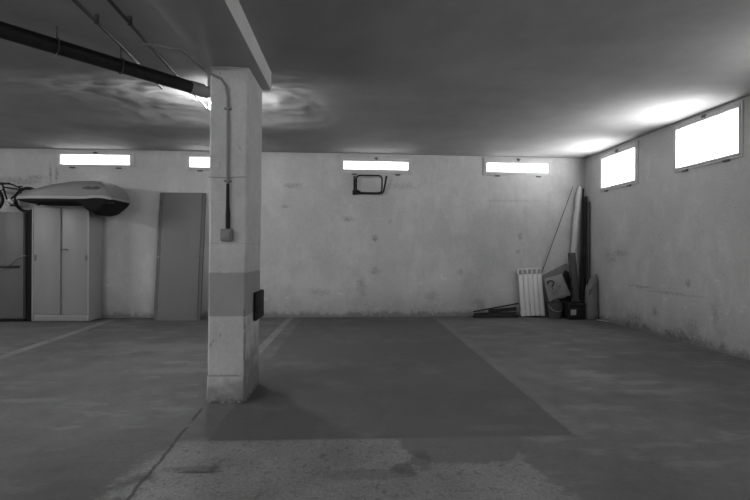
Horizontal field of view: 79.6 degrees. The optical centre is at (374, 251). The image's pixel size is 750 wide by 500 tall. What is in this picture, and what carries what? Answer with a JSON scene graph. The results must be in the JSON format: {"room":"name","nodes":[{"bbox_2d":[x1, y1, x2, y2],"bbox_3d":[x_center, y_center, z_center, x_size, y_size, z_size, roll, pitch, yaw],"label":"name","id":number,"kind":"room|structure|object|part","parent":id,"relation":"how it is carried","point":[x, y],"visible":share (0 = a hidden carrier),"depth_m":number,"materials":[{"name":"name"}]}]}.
{"room":"parking garage","nodes":[
{"label":"parking garage","id":0,"kind":"room"},
{"bbox_2d":[0,148,584,317],"bbox_3d":[-2.802,-0.287,7.522,13.704,2.850,0.384,0,0,-3],"label":"wall","id":1,"kind":"structure","parent":0,"point":[446,238],"depth_m":7.48,"materials":[{"name":"paint"}]},
{"bbox_2d":[57,151,133,168],"bbox_3d":[-4.510,-1.471,7.275,1.215,0.278,0.095,0,0,-3],"label":"window","id":2,"kind":"structure","parent":1,"relation":"in","point":[90,159],"depth_m":7.29,"materials":[{"name":"glass"}]},
{"bbox_3d":[-4.520,-1.477,7.317,1.098,0.163,0.010,0,0,-3],"label":"pane","id":3,"kind":"part","parent":2,"relation":"part of","materials":[{"name":"white glass"}]},
{"bbox_2d":[185,153,209,171],"bbox_3d":[-2.487,-1.447,7.369,1.215,0.298,0.095,0,0,-3],"label":"window","id":4,"kind":"structure","parent":1,"relation":"in","point":[192,160],"depth_m":7.34,"materials":[{"name":"glass"}]},
{"bbox_3d":[-2.482,-1.451,7.412,1.098,0.168,0.010,0,0,-3],"label":"pane","id":5,"kind":"part","parent":4,"relation":"part of","materials":[{"name":"white glass"}]},
{"bbox_2d":[352,175,386,194],"bbox_3d":[-0.085,-1.091,7.399,0.582,0.322,0.117,0,0,4],"label":"wall rack","id":6,"kind":"object","parent":1,"relation":"attached to","point":[355,191],"visible":1,"depth_m":7.41,"materials":[{"name":"black metal"}]},
{"bbox_2d":[340,156,411,175],"bbox_3d":[0.021,-1.413,7.501,1.201,0.303,0.098,0,0,-4],"label":"window","id":7,"kind":"structure","parent":1,"relation":"in","point":[376,165],"depth_m":7.51,"materials":[{"name":"glass"}]},
{"bbox_3d":[0.015,-1.425,7.544,1.085,0.138,0.010,0,0,-4],"label":"pane","id":8,"kind":"part","parent":7,"relation":"part of","materials":[{"name":"white glass"}]},
{"bbox_2d":[483,158,551,176],"bbox_3d":[2.445,-1.425,7.697,1.211,0.318,0.095,0,0,-5],"label":"window","id":9,"kind":"structure","parent":1,"relation":"in","point":[491,166],"depth_m":7.71,"materials":[{"name":"glass"}]},
{"bbox_3d":[2.437,-1.424,7.739,1.091,0.158,0.010,0,0,-5],"label":"pane","id":10,"kind":"part","parent":9,"relation":"part of","materials":[{"name":"white glass"}]},
{"bbox_2d":[0,316,749,499],"bbox_3d":[-2.349,1.190,-1.261,13.800,0.200,18.300,0,0,-3],"label":"floor","id":11,"kind":"structure","parent":0,"point":[455,407],"depth_m":3.05,"materials":[{"name":"concrete"}]},
{"bbox_2d":[0,212,26,321],"bbox_3d":[-5.706,0.243,6.959,0.851,1.665,0.405,0,0,-3],"label":"locker","id":12,"kind":"object","parent":11,"relation":"on","point":[13,255],"visible":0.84,"depth_m":6.81,"materials":[{"name":"black metal"}]},
{"bbox_2d":[0,182,39,212],"bbox_3d":[-5.677,-0.832,6.965,0.970,0.480,0.312,0,0,-3],"label":"bicycle","id":13,"kind":"object","parent":12,"relation":"on","point":[9,202],"visible":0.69,"depth_m":6.97,"materials":[{"name":"metal"}]},
{"bbox_3d":[-5.725,-0.878,6.981,0.474,0.252,0.076,0,0,-3],"label":"frame","id":14,"kind":"part","parent":13,"relation":"part of","materials":[{"name":"black metal"}]},
{"bbox_2d":[26,212,31,321],"bbox_3d":[-5.283,0.237,7.031,0.087,1.680,0.340,0,0,-3],"label":"board","id":15,"kind":"object","parent":11,"relation":"on","point":[28,214],"visible":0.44,"depth_m":6.86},
{"bbox_2d":[32,206,101,321],"bbox_3d":[-4.788,0.195,7.010,0.840,1.768,0.389,0,0,-3],"label":"wardrobe","id":16,"kind":"object","parent":11,"relation":"on","point":[66,240],"visible":0.91,"depth_m":6.86,"materials":[{"name":"metal"}]},
{"bbox_3d":[-4.981,0.150,6.839,0.394,1.632,0.016,0,0,-3],"label":"door","id":17,"kind":"part","parent":16,"relation":"part of","materials":[{"name":"laminate"}]},
{"bbox_2d":[16,181,130,215],"bbox_3d":[-4.576,-0.796,6.844,1.510,0.511,0.692,0,0,-3],"label":"box","id":18,"kind":"object","parent":16,"relation":"on","point":[102,198],"visible":0.97,"depth_m":6.54,"materials":[{"name":"plastic"}]},
{"bbox_3d":[-4.603,-0.921,6.843,1.455,0.262,0.660,0,0,-3],"label":"lid","id":19,"kind":"part","parent":18,"relation":"part of","materials":[{"name":"plastic"}]},
{"bbox_3d":[-4.588,0.152,6.878,0.410,1.632,0.016,0,0,-3],"label":"door","id":20,"kind":"part","parent":16,"relation":"part of","materials":[{"name":"metal"}]},
{"bbox_2d":[153,192,205,320],"bbox_3d":[-3.102,0.072,7.171,0.722,2.033,0.284,0,0,-3],"label":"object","id":21,"kind":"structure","parent":11,"relation":"on","point":[181,226],"depth_m":7.14,"materials":[{"name":"wood"}]},
{"bbox_3d":[-3.424,0.062,7.135,0.045,1.730,0.213,0,0,-3],"label":"hinge plate","id":22,"kind":"part","parent":21,"relation":"part of","materials":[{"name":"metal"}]},
{"bbox_2d":[206,66,261,403],"bbox_3d":[-1.075,-0.117,3.485,0.295,2.425,0.501,0,0,-3],"label":"pillar","id":23,"kind":"structure","parent":11,"relation":"on","point":[234,266],"depth_m":3.25,"materials":[{"name":"paint"}]},
{"bbox_2d":[143,43,231,228],"bbox_3d":[-1.272,-0.785,3.070,0.578,1.259,0.256,0,0,-23],"label":"conduit","id":24,"kind":"object","parent":23,"relation":"attached to","point":[227,108],"visible":0.99,"depth_m":3.23,"materials":[{"name":"black metal"}]},
{"bbox_2d":[220,229,232,240],"bbox_3d":[-1.065,-0.116,3.227,0.087,0.087,0.042,0,0,-3],"label":"switch box","id":25,"kind":"object","parent":23,"relation":"attached to","point":[225,234],"visible":1,"depth_m":3.21,"materials":[{"name":"grey plastic"}]},
{"bbox_2d":[253,289,263,320],"bbox_3d":[-0.941,0.431,3.628,0.042,0.220,0.295,0,0,-3],"label":"bumper cover","id":26,"kind":"object","parent":23,"relation":"attached to","point":[258,303],"visible":0.97,"depth_m":3.56,"materials":[{"name":"black rubber"}]},
{"bbox_2d":[473,315,518,317],"bbox_3d":[2.013,1.089,7.510,0.771,0.040,0.055,0,0,-5],"label":"dark timber","id":27,"kind":"object","parent":11,"relation":"on","point":[474,316],"visible":1,"depth_m":7.48,"materials":[{"name":"black wood"}]},
{"bbox_2d":[473,312,515,314],"bbox_3d":[2.006,1.045,7.534,0.721,0.044,0.045,0,0,-4],"label":"dark timber","id":28,"kind":"object","parent":27,"relation":"on","point":[493,313],"visible":1,"depth_m":7.51,"materials":[{"name":"black wood"}]},
{"bbox_2d":[488,307,516,312],"bbox_3d":[2.136,0.984,7.540,0.485,0.093,0.035,0,0,-6],"label":"dark timber","id":29,"kind":"object","parent":28,"relation":"on","point":[508,308],"visible":1,"depth_m":7.52,"materials":[{"name":"black wood"}]},
{"bbox_2d":[473,303,518,311],"bbox_3d":[2.030,0.947,7.554,0.794,0.153,0.025,0,0,-6],"label":"dark timber","id":30,"kind":"object","parent":29,"relation":"on","point":[514,303],"visible":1,"depth_m":7.55,"materials":[{"name":"black wood"}]},
{"bbox_2d":[517,268,544,315],"bbox_3d":[2.631,0.688,7.614,0.440,0.813,0.165,0,0,-3],"label":"radiator","id":31,"kind":"object","parent":11,"relation":"on","point":[531,308],"visible":1,"depth_m":7.57,"materials":[{"name":"metal"}]},
{"bbox_2d":[540,264,567,315],"bbox_3d":[3.061,0.665,7.709,0.500,0.899,0.075,0,0,-3],"label":"board","id":32,"kind":"object","parent":11,"relation":"on","point":[559,270],"visible":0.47,"depth_m":7.71,"materials":[{"name":"grey wood"}]},
{"bbox_2d":[547,301,562,318],"bbox_3d":[2.995,0.981,7.488,0.262,0.265,0.250,0,0,-3],"label":"bucket","id":33,"kind":"object","parent":11,"relation":"on","point":[555,309],"visible":0.98,"depth_m":7.40,"materials":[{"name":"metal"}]},
{"bbox_2d":[544,274,570,301],"bbox_3d":[3.031,0.609,7.479,0.423,0.461,0.168,0,0,-10],"label":"sack","id":34,"kind":"object","parent":33,"relation":"on","point":[556,287],"visible":1,"depth_m":7.43,"materials":[{"name":"fabric"}]},
{"bbox_2d":[542,187,572,271],"bbox_3d":[2.985,-0.009,7.688,0.854,2.220,0.016,0,0,-8],"label":"cane","id":35,"kind":"object","parent":11,"relation":"on","point":[572,187],"visible":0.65,"depth_m":7.70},
{"bbox_2d":[559,270,570,316],"bbox_3d":[3.222,0.716,7.620,0.204,0.796,0.130,0,0,-3],"label":"bag","id":36,"kind":"object","parent":11,"relation":"on","point":[566,276],"visible":0.37,"depth_m":7.58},
{"bbox_2d":[563,301,584,319],"bbox_3d":[3.273,0.963,7.401,0.289,0.302,0.220,0,0,-3],"label":"box","id":37,"kind":"object","parent":11,"relation":"on","point":[571,310],"visible":0.99,"depth_m":7.30,"materials":[{"name":"black plastic"}]},
{"bbox_3d":[3.270,0.871,7.401,0.282,0.058,0.220,0,0,-3],"label":"box lid","id":38,"kind":"part","parent":37,"relation":"part of","materials":[{"name":"black plastic"}]},
{"bbox_2d":[568,253,580,301],"bbox_3d":[3.313,0.432,7.489,0.116,0.812,0.229,0,0,-23],"label":"tube","id":39,"kind":"object","parent":37,"relation":"on","point":[571,256],"visible":0.96,"depth_m":7.45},
{"bbox_2d":[571,187,581,301],"bbox_3d":[3.449,0.005,7.710,0.198,2.222,0.101,0,0,-19],"label":"roll","id":40,"kind":"object","parent":11,"relation":"on","point":[575,226],"visible":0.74,"depth_m":7.67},
{"bbox_2d":[580,188,583,279],"bbox_3d":[3.528,0.021,7.670,0.039,2.192,0.166,0,0,39],"label":"pole","id":41,"kind":"object","parent":11,"relation":"on","point":[582,225],"visible":0.7,"depth_m":7.68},
{"bbox_2d":[583,196,586,286],"bbox_3d":[3.570,0.091,7.655,0.053,2.052,0.133,0,0,37],"label":"pole","id":42,"kind":"object","parent":11,"relation":"on","point":[585,197],"visible":0.71,"depth_m":7.65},
{"bbox_2d":[587,202,589,283],"bbox_3d":[3.613,0.141,7.612,0.048,1.951,0.080,0,0,24],"label":"pole","id":43,"kind":"object","parent":11,"relation":"on","point":[588,203],"visible":0.7,"depth_m":7.60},
{"bbox_2d":[585,274,597,319],"bbox_3d":[3.541,0.741,7.374,0.238,0.750,0.198,0,0,-3],"label":"sack","id":44,"kind":"object","parent":11,"relation":"on","point":[591,289],"visible":0.99,"depth_m":7.32,"materials":[{"name":"paper"}]},
{"bbox_2d":[0,0,749,158],"bbox_3d":[-2.363,-1.681,-1.237,13.750,0.398,18.150,0,0,-3],"label":"ceiling","id":45,"kind":"structure","parent":0,"point":[584,79],"depth_m":4.00,"materials":[{"name":"paint"}]},
{"bbox_2d":[0,21,210,97],"bbox_3d":[-2.233,-1.428,2.840,0.121,0.262,2.780,0,0,39],"label":"drain pipe","id":46,"kind":"object","parent":45,"relation":"hanging from","point":[9,32],"visible":0.87,"depth_m":3.15,"materials":[{"name":"grey plastic"}]},
{"bbox_2d":[72,0,162,88],"bbox_3d":[-1.725,-1.454,2.248,0.077,0.057,3.452,0,0,-4],"label":"conduit","id":47,"kind":"object","parent":45,"relation":"attached to","point":[95,18],"visible":0.94,"depth_m":2.91,"materials":[{"name":"metal"}]},
{"bbox_2d":[107,0,206,107],"bbox_3d":[-1.539,-1.448,2.541,0.072,0.057,4.022,0,0,-4],"label":"conduit","id":48,"kind":"object","parent":45,"relation":"attached to","point":[129,19],"visible":0.88,"depth_m":2.96,"materials":[{"name":"metal"}]},
{"bbox_2d":[150,0,270,89],"bbox_3d":[-0.737,-1.466,-3.158,0.400,0.275,13.760,0,0,-3],"label":"ceiling beam","id":49,"kind":"structure","parent":45,"relation":"attached to","point":[217,32],"depth_m":2.76,"materials":[{"name":"paint"}]},
{"bbox_2d":[585,95,749,359],"bbox_3d":[4.315,-0.256,-0.850,0.280,2.850,17.906,0,0,-4],"label":"wall","id":50,"kind":"structure","parent":0,"point":[670,251],"depth_m":5.65,"materials":[{"name":"paint"}]},
{"bbox_2d":[599,141,638,191],"bbox_3d":[3.705,-1.252,6.852,0.102,0.613,0.965,0,0,-3],"label":"window","id":51,"kind":"structure","parent":50,"relation":"in","point":[622,169],"depth_m":6.82,"materials":[{"name":"glass"}]},
{"bbox_3d":[3.744,-1.252,6.854,0.010,0.471,0.853,0,0,-4],"label":"pane","id":52,"kind":"part","parent":51,"relation":"part of","materials":[{"name":"white glass"}]},
{"bbox_2d":[673,100,743,172],"bbox_3d":[3.808,-1.274,5.180,0.102,0.608,0.995,0,0,-3],"label":"window","id":53,"kind":"structure","parent":50,"relation":"in","point":[719,138],"depth_m":5.13,"materials":[{"name":"glass"}]},
{"bbox_3d":[3.847,-1.273,5.180,0.010,0.482,0.908,0,0,-4],"label":"pane","id":54,"kind":"part","parent":53,"relation":"part of","materials":[{"name":"white glass"}]}
]}

